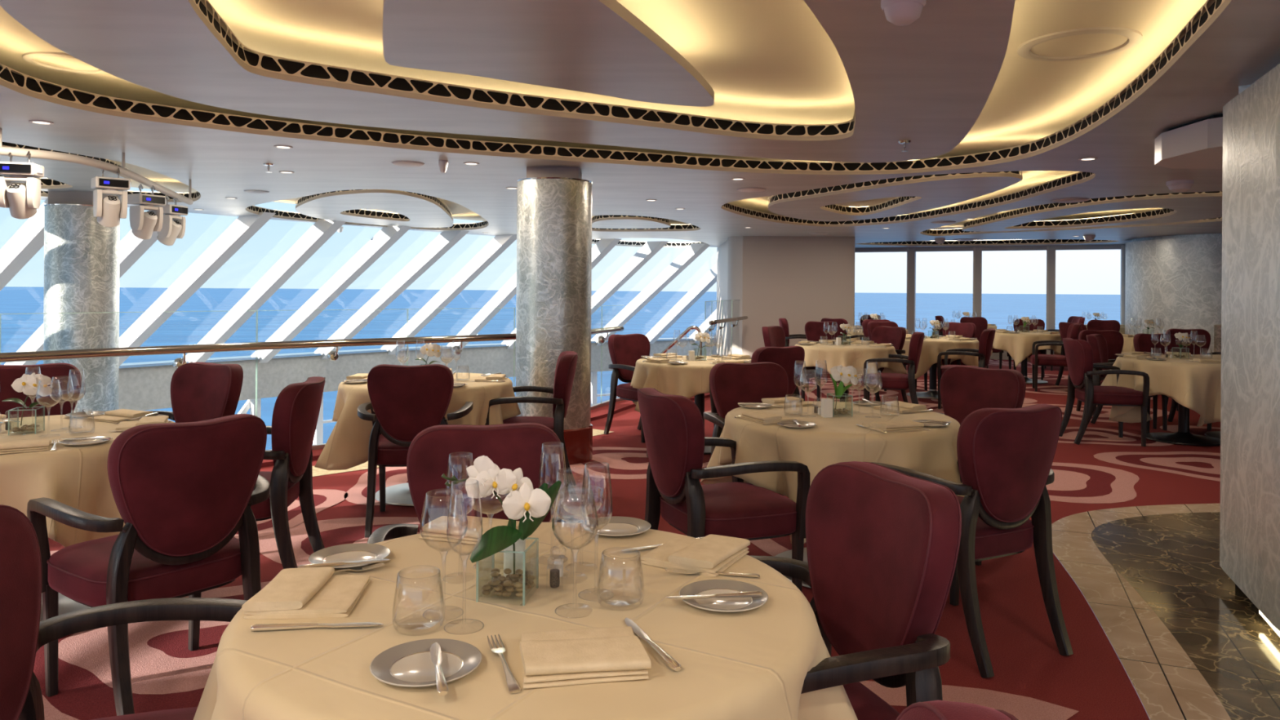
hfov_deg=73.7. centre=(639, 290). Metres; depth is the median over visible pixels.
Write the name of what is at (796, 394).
tumbler
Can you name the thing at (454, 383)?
butter knife
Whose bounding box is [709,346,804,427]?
armchair
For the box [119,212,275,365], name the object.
beam
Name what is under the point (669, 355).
folded napkin
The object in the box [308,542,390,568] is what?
plate
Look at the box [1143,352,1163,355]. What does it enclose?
plate
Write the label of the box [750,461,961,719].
armchair
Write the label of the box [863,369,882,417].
wine glass
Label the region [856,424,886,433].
table knife
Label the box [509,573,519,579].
pebble
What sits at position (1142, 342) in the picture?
armchair
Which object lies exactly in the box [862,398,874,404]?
butter knife
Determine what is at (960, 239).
ceiling disc
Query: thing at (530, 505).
orchid spray
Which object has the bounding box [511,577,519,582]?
pebble
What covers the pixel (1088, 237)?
smoke detector
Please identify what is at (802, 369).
wine glass
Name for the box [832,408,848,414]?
pebbles
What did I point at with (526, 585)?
pebble
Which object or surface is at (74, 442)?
plate
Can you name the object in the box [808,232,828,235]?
ceiling disc
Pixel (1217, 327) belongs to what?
post
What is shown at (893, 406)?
folded napkin
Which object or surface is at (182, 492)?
armchair
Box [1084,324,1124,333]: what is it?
tablecloth
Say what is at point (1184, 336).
orchid spray
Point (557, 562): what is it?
salt shaker
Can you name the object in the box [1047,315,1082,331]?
armchair
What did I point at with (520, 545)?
block
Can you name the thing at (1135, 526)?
floor
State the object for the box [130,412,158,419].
butter knife
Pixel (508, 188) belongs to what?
recessed light
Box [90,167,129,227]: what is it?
stage light
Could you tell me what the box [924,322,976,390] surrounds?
armchair
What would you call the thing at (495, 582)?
pebble
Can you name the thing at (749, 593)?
butter knife
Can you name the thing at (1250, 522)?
wall
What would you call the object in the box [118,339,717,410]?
railing panel
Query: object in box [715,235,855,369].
wall
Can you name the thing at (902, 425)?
folded napkin
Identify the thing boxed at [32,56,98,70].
grille
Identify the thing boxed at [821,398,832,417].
block
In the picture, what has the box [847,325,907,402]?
armchair
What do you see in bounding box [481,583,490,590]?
pebble
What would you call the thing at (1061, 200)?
ceiling disc
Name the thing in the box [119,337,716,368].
trim
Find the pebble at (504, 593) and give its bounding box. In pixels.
[502,591,511,596]
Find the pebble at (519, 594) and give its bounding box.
[515,591,525,597]
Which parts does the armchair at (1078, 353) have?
leg, backrest, frame, leg, armrest, seat, seat rail, armrest, leg, leg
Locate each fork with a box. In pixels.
[50,439,59,450]
[334,562,384,572]
[487,634,520,693]
[665,567,759,577]
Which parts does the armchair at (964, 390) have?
leg, backrest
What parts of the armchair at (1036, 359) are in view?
leg, leg, armrest, seat, armrest, seat rail, backrest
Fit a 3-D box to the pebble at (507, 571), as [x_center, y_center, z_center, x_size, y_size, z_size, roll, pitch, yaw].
[-0.265,0.561,1.706,0.016,0.011,0.019,0,0,-29]
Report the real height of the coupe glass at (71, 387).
0.169 m
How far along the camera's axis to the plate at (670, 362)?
6.96 m
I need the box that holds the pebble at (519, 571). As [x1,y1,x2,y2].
[515,568,523,574]
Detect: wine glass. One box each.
[35,379,62,437]
[49,375,74,431]
[419,488,467,617]
[551,467,593,573]
[551,487,598,617]
[793,360,806,413]
[799,368,817,417]
[850,367,868,414]
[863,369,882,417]
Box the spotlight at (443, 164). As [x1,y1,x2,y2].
[438,160,448,173]
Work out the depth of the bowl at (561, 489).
1.83 m
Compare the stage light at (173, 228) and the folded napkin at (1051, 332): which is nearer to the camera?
the stage light at (173, 228)
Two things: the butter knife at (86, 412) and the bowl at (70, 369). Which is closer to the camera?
the bowl at (70, 369)
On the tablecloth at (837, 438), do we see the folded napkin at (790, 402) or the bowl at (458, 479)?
the folded napkin at (790, 402)
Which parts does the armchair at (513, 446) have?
armrest, backrest, armrest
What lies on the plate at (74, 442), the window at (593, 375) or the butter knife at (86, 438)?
the butter knife at (86, 438)
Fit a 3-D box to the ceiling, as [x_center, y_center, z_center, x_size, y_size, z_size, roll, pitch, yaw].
[1.498,-1.074,7.001,23.020,0.250,24.002,0,0,0]
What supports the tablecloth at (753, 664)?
on the dining table
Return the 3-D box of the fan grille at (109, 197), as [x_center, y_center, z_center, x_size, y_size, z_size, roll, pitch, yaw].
[-3.651,-0.639,5.905,0.052,0.034,0.042,0,0,-43]
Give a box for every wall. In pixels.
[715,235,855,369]
[1124,233,1222,352]
[1219,63,1279,636]
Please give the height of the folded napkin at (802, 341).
0.032 m
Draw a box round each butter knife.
[61,437,111,439]
[82,408,91,415]
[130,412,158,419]
[297,559,391,568]
[344,378,366,382]
[429,642,448,696]
[453,382,466,385]
[666,591,762,599]
[737,402,758,404]
[792,419,801,426]
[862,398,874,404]
[915,420,951,422]
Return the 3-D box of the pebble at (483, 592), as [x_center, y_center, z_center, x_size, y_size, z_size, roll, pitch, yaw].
[-0.296,0.580,1.642,0.019,0.011,0.016,0,0,43]
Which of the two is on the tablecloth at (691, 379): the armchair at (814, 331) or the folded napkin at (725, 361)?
the folded napkin at (725, 361)
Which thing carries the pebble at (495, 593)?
in the glass vase
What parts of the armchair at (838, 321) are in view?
backrest, armrest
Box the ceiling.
[0,0,1279,248]
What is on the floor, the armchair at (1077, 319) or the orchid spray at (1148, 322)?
the armchair at (1077, 319)
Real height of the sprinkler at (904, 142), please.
0.063 m
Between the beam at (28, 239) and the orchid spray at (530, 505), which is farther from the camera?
the beam at (28, 239)
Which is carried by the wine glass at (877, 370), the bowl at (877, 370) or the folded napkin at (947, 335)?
the bowl at (877, 370)
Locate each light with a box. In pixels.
[0,151,44,219]
[22,51,106,73]
[28,120,53,124]
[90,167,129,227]
[127,183,165,239]
[156,195,187,245]
[273,145,293,148]
[279,170,294,173]
[463,162,479,164]
[505,186,516,189]
[730,177,745,180]
[1078,157,1097,160]
[1258,609,1279,636]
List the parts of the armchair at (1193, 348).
backrest, armrest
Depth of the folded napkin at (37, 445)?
3.07 m
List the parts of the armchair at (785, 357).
armrest, backrest, leg, armrest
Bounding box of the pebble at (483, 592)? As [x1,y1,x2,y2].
[481,589,490,595]
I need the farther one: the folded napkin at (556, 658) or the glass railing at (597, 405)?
the glass railing at (597, 405)
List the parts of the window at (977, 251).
head rail, sill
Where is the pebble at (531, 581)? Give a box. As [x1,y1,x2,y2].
[528,579,533,585]
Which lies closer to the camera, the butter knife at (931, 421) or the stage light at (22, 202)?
the butter knife at (931, 421)
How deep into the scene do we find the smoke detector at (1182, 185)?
7.18 m
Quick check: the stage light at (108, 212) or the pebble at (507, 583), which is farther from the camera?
the stage light at (108, 212)
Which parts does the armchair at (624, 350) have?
leg, frame, armrest, seat, seat rail, backrest, leg, leg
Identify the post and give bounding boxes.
[1120,244,1125,324]
[1213,324,1221,351]
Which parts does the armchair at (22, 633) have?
backrest, leg, armrest, seat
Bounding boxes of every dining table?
[40,592,89,622]
[374,482,413,506]
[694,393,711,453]
[774,547,810,587]
[839,381,848,402]
[906,363,937,399]
[1021,358,1048,383]
[1146,404,1220,445]
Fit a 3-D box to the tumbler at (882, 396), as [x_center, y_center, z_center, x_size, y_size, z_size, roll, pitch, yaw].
[1.206,0.558,4.122,0.091,0.098,0.091,0,0,0]
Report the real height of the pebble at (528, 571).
0.011 m
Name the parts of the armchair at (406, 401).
armrest, leg, leg, seat rail, seat, frame, backrest, leg, armrest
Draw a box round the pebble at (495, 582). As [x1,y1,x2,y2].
[491,578,500,585]
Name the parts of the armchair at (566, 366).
armrest, seat, armrest, leg, backrest, leg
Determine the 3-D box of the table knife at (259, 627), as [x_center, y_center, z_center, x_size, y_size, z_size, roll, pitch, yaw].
[-0.564,0.587,1.495,0.225,0.010,0.018,0,0,-7]
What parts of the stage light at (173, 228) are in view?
yoke arm, yoke arm, display panel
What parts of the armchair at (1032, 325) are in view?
leg, backrest, seat, leg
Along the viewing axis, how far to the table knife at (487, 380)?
5.50 m
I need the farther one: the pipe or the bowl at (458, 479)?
the pipe
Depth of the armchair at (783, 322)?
12.98 m
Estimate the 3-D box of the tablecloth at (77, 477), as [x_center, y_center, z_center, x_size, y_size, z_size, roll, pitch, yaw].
[-2.493,0.821,3.460,1.266,0.486,1.350,0,0,0]
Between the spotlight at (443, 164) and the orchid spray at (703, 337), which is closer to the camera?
the spotlight at (443, 164)
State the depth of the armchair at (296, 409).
3.67 m
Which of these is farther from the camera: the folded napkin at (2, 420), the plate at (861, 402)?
the plate at (861, 402)
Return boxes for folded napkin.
[0,413,13,424]
[0,438,50,453]
[86,408,154,422]
[115,415,168,430]
[241,567,370,618]
[346,373,368,379]
[418,515,519,544]
[474,373,506,382]
[520,626,651,688]
[639,534,750,577]
[645,357,675,363]
[653,352,682,358]
[712,360,744,363]
[721,354,750,359]
[739,410,796,423]
[761,396,812,408]
[798,340,816,344]
[818,339,835,342]
[851,340,874,344]
[862,420,924,432]
[868,343,890,346]
[872,400,927,413]
[942,334,962,337]
[948,337,970,340]
[995,330,1008,333]
[1030,329,1048,332]
[1040,331,1058,333]
[1121,351,1151,355]
[1122,334,1133,337]
[1122,354,1153,359]
[1166,351,1191,356]
[1190,358,1221,363]
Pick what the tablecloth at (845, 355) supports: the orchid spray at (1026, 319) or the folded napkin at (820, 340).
the folded napkin at (820, 340)
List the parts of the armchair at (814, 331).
leg, backrest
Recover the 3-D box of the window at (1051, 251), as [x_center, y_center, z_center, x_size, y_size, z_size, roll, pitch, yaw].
[8.785,0.252,16.823,1.397,2.320,0.220,0,0,24]
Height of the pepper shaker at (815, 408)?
0.085 m
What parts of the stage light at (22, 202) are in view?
yoke arm, display panel, yoke arm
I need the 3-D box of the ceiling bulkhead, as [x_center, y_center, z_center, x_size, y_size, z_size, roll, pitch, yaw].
[3.816,-0.843,4.830,1.580,0.180,0.940,0,0,0]
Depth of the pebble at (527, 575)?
1.67 m
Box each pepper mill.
[3,410,13,430]
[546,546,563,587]
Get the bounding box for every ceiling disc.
[243,190,269,194]
[391,160,424,167]
[736,187,766,192]
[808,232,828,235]
[930,221,955,223]
[952,238,977,240]
[1050,198,1089,203]
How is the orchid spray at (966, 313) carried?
in the pebbles
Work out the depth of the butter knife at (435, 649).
1.29 m
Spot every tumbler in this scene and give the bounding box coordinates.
[68,409,94,435]
[391,565,444,635]
[596,546,644,609]
[783,394,802,416]
[880,395,899,415]
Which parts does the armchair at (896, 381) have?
leg, leg, seat, seat rail, armrest, armrest, leg, backrest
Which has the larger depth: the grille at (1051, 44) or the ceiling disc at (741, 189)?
the ceiling disc at (741, 189)
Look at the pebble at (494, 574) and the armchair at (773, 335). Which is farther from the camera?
the armchair at (773, 335)
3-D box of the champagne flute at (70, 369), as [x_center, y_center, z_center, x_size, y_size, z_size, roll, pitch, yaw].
[-2.317,0.453,3.508,0.071,0.258,0.071,0,0,0]
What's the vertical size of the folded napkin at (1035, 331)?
0.032 m
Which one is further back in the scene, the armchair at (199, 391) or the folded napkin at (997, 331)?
the folded napkin at (997, 331)
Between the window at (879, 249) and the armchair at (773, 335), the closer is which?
the armchair at (773, 335)
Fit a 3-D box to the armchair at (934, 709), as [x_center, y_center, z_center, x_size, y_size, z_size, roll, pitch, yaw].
[0.051,0.885,0.752,0.633,0.940,0.640,0,0,11]
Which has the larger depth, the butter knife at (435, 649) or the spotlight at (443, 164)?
the spotlight at (443, 164)
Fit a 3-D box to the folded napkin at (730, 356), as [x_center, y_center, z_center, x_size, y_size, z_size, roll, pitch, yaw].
[0.852,0.588,7.585,0.190,0.032,0.197,0,0,-35]
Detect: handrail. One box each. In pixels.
[0,325,623,368]
[616,325,702,397]
[706,315,747,331]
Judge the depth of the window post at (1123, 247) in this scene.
16.48 m
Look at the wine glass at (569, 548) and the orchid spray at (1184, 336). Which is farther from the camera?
the orchid spray at (1184, 336)
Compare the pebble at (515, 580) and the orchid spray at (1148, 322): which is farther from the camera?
the orchid spray at (1148, 322)
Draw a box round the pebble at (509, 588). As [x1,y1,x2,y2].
[505,586,514,591]
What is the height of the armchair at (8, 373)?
0.940 m
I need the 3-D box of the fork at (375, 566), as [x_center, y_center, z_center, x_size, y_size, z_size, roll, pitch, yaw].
[-0.635,0.586,1.778,0.197,0.010,0.024,0,0,-24]
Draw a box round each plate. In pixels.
[58,435,112,446]
[64,410,105,417]
[124,413,165,421]
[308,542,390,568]
[342,379,367,383]
[369,638,481,687]
[453,382,466,387]
[582,516,651,537]
[641,356,660,358]
[667,361,688,364]
[679,579,768,612]
[710,354,728,357]
[738,402,772,408]
[777,420,816,428]
[797,343,813,345]
[851,400,884,406]
[911,419,950,427]
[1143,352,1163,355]
[1145,358,1166,360]
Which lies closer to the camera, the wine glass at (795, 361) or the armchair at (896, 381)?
the wine glass at (795, 361)
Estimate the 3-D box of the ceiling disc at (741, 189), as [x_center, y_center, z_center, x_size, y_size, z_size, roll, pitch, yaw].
[1.048,-0.945,8.032,0.281,0.016,0.281,0,0,0]
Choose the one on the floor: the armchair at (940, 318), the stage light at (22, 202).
the armchair at (940, 318)
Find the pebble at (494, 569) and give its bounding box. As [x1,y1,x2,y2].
[491,568,500,573]
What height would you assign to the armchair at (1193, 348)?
0.940 m
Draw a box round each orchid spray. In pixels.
[1,372,53,425]
[415,342,442,364]
[441,455,561,573]
[692,332,711,356]
[830,364,861,408]
[840,323,851,341]
[870,313,878,319]
[929,320,939,336]
[962,311,969,316]
[1021,316,1030,330]
[1093,312,1101,319]
[1144,319,1154,331]
[1174,332,1191,352]
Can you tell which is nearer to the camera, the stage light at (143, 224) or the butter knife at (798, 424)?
the butter knife at (798, 424)
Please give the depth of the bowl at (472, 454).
1.76 m
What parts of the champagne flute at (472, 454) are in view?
stem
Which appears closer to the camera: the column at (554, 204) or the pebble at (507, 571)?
the pebble at (507, 571)
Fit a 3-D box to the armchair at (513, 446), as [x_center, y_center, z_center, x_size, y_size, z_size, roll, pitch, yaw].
[-0.420,0.881,2.363,0.640,0.940,0.633,0,0,-12]
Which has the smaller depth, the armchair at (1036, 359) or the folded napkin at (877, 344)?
the folded napkin at (877, 344)
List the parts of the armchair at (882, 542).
armrest, leg, seat, armrest, backrest, frame, leg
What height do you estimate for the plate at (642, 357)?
0.015 m
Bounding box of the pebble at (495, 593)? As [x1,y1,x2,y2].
[493,590,502,595]
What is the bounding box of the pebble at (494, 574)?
[490,571,498,577]
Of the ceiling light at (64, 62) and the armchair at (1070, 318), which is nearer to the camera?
the ceiling light at (64, 62)
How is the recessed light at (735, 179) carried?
in the ceiling
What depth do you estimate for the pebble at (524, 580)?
1.65 m
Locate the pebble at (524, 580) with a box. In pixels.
[518,577,528,583]
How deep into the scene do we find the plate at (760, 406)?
4.41 m
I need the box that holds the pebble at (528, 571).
[524,569,533,574]
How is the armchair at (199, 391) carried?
on the floor
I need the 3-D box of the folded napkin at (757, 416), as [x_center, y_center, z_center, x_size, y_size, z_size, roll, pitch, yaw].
[0.594,0.586,3.957,0.190,0.032,0.197,0,0,-25]
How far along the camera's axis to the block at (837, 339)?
9.52 m
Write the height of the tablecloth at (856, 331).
0.485 m
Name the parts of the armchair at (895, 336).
leg, backrest, armrest, leg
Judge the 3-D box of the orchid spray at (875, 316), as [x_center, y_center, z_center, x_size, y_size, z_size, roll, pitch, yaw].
[3.859,0.487,14.097,0.176,0.212,0.088,0,0,-11]
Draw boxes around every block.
[503,538,525,577]
[688,350,694,360]
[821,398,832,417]
[835,337,841,345]
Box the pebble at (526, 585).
[523,582,530,589]
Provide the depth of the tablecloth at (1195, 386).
7.55 m
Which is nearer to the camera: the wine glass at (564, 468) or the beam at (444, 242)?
the wine glass at (564, 468)
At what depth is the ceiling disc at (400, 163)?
6.47 m
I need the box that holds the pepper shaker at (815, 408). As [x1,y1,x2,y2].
[813,396,817,413]
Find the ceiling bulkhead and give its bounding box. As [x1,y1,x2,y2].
[1154,113,1222,168]
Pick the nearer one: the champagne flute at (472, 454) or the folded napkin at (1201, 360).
the champagne flute at (472, 454)
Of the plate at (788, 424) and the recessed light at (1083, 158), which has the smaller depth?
the plate at (788, 424)
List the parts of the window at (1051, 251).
head rail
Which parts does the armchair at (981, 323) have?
backrest, seat, leg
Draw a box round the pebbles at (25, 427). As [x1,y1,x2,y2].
[12,423,39,432]
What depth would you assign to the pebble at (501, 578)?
1.66 m
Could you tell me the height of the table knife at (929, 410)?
0.010 m
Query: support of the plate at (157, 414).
on the tablecloth at (77, 477)
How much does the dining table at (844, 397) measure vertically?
0.740 m
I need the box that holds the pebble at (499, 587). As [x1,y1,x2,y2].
[494,584,502,591]
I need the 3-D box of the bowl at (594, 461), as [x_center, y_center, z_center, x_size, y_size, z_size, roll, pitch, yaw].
[-0.085,0.405,1.673,0.063,0.130,0.063,0,0,0]
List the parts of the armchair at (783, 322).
backrest, armrest, armrest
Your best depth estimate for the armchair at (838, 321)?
13.30 m
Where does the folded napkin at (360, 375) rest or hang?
on the tablecloth at (347, 446)
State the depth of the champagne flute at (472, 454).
1.76 m
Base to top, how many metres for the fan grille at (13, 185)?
0.034 m
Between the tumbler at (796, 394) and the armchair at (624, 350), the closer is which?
the tumbler at (796, 394)
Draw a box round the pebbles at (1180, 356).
[1173,354,1186,357]
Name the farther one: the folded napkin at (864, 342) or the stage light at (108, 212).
the folded napkin at (864, 342)
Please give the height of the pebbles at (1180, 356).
0.029 m
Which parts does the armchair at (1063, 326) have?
leg, backrest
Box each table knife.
[250,622,383,631]
[487,380,505,382]
[620,536,704,551]
[624,617,680,671]
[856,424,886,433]
[902,408,933,413]
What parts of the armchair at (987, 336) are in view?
leg, seat, armrest, armrest, leg, backrest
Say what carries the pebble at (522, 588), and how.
in the glass vase
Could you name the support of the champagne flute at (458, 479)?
on the tablecloth at (753, 664)
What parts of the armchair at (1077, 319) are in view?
backrest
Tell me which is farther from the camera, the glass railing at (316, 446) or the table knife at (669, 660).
the glass railing at (316, 446)
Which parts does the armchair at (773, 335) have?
backrest, leg, seat, leg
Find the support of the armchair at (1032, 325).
on the floor
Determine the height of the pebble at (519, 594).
0.011 m
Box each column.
[43,191,119,412]
[515,166,592,464]
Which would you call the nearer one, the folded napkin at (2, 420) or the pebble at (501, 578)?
the pebble at (501, 578)
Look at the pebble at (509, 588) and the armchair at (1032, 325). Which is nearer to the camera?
the pebble at (509, 588)
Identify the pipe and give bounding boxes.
[0,128,193,204]
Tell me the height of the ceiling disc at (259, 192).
0.016 m
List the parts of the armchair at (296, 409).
armrest, seat rail, armrest, seat, leg, frame, backrest, leg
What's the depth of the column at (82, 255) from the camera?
8.55 m
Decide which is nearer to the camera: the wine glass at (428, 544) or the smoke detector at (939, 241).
the wine glass at (428, 544)
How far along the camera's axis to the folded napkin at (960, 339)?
10.68 m
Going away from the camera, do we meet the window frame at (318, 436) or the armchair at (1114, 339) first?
the armchair at (1114, 339)
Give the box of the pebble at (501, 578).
[497,575,506,581]
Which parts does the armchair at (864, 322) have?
armrest, backrest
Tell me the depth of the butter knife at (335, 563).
1.78 m
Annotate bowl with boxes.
[35,379,62,407]
[49,375,74,402]
[66,368,85,400]
[419,488,467,551]
[444,453,475,516]
[446,479,482,555]
[467,492,503,514]
[537,441,566,502]
[551,467,593,523]
[551,487,598,549]
[560,488,604,515]
[580,461,613,530]
[863,369,882,392]
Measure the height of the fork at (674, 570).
0.010 m
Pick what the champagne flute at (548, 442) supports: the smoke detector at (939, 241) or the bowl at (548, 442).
the bowl at (548, 442)
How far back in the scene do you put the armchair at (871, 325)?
12.12 m
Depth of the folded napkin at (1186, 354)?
8.27 m
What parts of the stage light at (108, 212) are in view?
yoke arm, display panel, yoke arm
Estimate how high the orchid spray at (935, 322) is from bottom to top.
0.212 m
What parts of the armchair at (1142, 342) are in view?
backrest, leg, leg, leg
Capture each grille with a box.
[8,182,21,187]
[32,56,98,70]
[107,195,116,200]
[1030,33,1128,56]
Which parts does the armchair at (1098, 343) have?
leg, backrest, leg, armrest, armrest, leg, leg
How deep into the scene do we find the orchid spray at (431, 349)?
5.58 m
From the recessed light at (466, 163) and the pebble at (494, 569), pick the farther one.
the recessed light at (466, 163)
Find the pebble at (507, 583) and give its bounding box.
[502,580,511,586]
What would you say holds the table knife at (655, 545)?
on the tablecloth at (753, 664)
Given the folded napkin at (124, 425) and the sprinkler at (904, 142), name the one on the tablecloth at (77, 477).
the folded napkin at (124, 425)
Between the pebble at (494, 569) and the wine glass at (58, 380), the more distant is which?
the wine glass at (58, 380)
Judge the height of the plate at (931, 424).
0.015 m
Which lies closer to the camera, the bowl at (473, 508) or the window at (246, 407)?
the bowl at (473, 508)
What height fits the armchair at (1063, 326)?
0.940 m
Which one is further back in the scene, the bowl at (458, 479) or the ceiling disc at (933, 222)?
the ceiling disc at (933, 222)
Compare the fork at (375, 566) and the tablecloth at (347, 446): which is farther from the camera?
the tablecloth at (347, 446)
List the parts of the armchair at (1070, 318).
backrest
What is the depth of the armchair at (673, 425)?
3.42 m
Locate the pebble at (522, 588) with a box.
[515,586,525,591]
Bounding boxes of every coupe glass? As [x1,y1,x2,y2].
[58,386,84,429]
[467,492,503,570]
[560,488,604,568]
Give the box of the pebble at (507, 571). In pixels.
[503,568,511,573]
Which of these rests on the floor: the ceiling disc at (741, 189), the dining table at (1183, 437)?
the dining table at (1183, 437)
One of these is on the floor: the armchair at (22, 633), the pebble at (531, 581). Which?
the armchair at (22, 633)
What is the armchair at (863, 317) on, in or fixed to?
on the floor
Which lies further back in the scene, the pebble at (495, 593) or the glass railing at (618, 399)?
the glass railing at (618, 399)
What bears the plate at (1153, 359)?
on the tablecloth at (1195, 386)
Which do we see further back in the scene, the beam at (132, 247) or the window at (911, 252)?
the window at (911, 252)
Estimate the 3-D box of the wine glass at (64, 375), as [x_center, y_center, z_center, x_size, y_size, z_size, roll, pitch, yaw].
[-2.400,0.469,3.541,0.087,0.224,0.087,0,0,0]
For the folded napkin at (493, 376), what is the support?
on the tablecloth at (347, 446)
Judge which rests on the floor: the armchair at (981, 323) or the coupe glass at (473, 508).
the armchair at (981, 323)
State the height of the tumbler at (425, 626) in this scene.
0.098 m
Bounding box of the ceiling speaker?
[1017,26,1142,61]
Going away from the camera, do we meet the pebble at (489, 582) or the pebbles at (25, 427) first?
the pebble at (489, 582)
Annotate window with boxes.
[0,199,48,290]
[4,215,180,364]
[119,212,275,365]
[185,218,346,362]
[237,399,250,413]
[249,398,261,418]
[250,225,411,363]
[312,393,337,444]
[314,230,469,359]
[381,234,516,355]
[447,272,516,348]
[501,238,621,349]
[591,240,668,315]
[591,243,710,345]
[591,371,609,405]
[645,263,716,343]
[688,309,716,342]
[854,247,911,252]
[906,246,977,334]
[973,245,1051,359]
[1045,244,1125,354]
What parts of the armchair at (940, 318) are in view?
backrest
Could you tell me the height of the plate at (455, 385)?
0.015 m
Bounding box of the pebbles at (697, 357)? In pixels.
[694,355,704,359]
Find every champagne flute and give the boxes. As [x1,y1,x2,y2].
[66,368,85,431]
[442,453,475,583]
[443,479,484,631]
[536,441,568,563]
[577,461,613,597]
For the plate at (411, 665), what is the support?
on the tablecloth at (753, 664)
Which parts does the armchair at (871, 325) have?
backrest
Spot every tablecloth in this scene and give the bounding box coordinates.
[0,414,175,546]
[193,522,857,719]
[314,372,520,470]
[630,355,751,412]
[700,400,964,543]
[794,342,907,391]
[846,327,908,342]
[902,336,978,378]
[932,324,996,335]
[977,330,1062,366]
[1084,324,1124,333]
[1100,354,1221,426]
[1120,334,1135,353]
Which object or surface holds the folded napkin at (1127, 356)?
on the tablecloth at (1195, 386)
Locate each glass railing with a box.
[270,443,325,450]
[590,403,603,410]
[599,397,625,405]
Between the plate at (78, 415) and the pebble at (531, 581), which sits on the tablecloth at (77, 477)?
the plate at (78, 415)
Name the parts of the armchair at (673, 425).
leg, backrest, frame, leg, armrest, seat, seat rail, armrest, leg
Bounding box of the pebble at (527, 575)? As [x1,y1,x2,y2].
[523,573,532,579]
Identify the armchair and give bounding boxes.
[0,363,81,418]
[0,504,247,719]
[26,413,270,715]
[146,361,243,422]
[250,376,325,568]
[357,364,472,537]
[367,422,593,543]
[484,351,577,502]
[604,333,650,442]
[636,387,809,591]
[703,362,788,495]
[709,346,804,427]
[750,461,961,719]
[761,325,822,401]
[778,318,817,381]
[799,320,842,391]
[821,318,864,375]
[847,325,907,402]
[859,314,880,326]
[859,319,906,374]
[861,332,924,404]
[866,321,916,391]
[871,404,1073,677]
[896,700,1017,719]
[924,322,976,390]
[935,315,945,367]
[936,328,995,408]
[937,365,1026,565]
[960,316,1004,368]
[1006,318,1046,380]
[1030,323,1081,391]
[1044,316,1084,370]
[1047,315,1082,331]
[1055,321,1087,385]
[1059,337,1149,446]
[1075,329,1124,415]
[1086,333,1157,433]
[1087,320,1119,331]
[1133,333,1211,430]
[1165,328,1221,410]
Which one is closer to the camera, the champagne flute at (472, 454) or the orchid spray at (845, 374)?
the champagne flute at (472, 454)
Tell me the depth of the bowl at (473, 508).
1.83 m
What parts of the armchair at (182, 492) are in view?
leg, armrest, leg, seat, seat rail, backrest, frame, leg, leg, armrest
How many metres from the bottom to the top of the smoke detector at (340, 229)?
0.090 m
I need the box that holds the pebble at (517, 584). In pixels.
[513,582,524,587]
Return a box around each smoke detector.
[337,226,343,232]
[880,0,925,26]
[934,238,945,244]
[1083,235,1095,240]
[1166,179,1194,191]
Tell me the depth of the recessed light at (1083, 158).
6.06 m
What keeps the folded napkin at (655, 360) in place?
on the tablecloth at (691, 379)
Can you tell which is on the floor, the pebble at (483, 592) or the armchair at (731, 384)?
the armchair at (731, 384)
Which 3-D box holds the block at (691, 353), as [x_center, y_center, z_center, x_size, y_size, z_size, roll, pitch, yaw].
[0.441,0.557,7.290,0.044,0.088,0.044,0,0,-11]
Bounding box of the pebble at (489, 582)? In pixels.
[487,580,494,586]
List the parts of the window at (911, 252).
head rail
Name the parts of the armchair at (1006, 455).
armrest, leg, leg, seat, seat rail, armrest, frame, backrest, leg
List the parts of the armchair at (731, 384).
leg, armrest, backrest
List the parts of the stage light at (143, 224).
yoke arm, display panel, yoke arm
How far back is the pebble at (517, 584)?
1.62 m
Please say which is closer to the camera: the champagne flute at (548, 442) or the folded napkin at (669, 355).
the champagne flute at (548, 442)
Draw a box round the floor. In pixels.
[33,359,1279,719]
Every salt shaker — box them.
[549,537,568,577]
[816,403,821,414]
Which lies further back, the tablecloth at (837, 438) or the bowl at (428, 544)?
the tablecloth at (837, 438)
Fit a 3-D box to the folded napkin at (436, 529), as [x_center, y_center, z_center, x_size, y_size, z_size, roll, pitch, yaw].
[-0.405,0.579,2.092,0.197,0.032,0.190,0,0,20]
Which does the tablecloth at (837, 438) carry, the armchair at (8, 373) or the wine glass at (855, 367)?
the wine glass at (855, 367)
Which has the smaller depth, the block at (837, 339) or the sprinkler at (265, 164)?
the sprinkler at (265, 164)
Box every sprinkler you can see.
[262,163,274,172]
[897,140,911,151]
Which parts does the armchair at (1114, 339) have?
leg, backrest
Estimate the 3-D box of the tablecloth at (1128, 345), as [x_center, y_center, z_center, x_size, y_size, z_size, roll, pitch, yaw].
[7.128,0.889,11.996,1.234,0.486,1.233,0,0,0]
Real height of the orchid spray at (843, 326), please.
0.212 m
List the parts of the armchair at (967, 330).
leg, seat, backrest, armrest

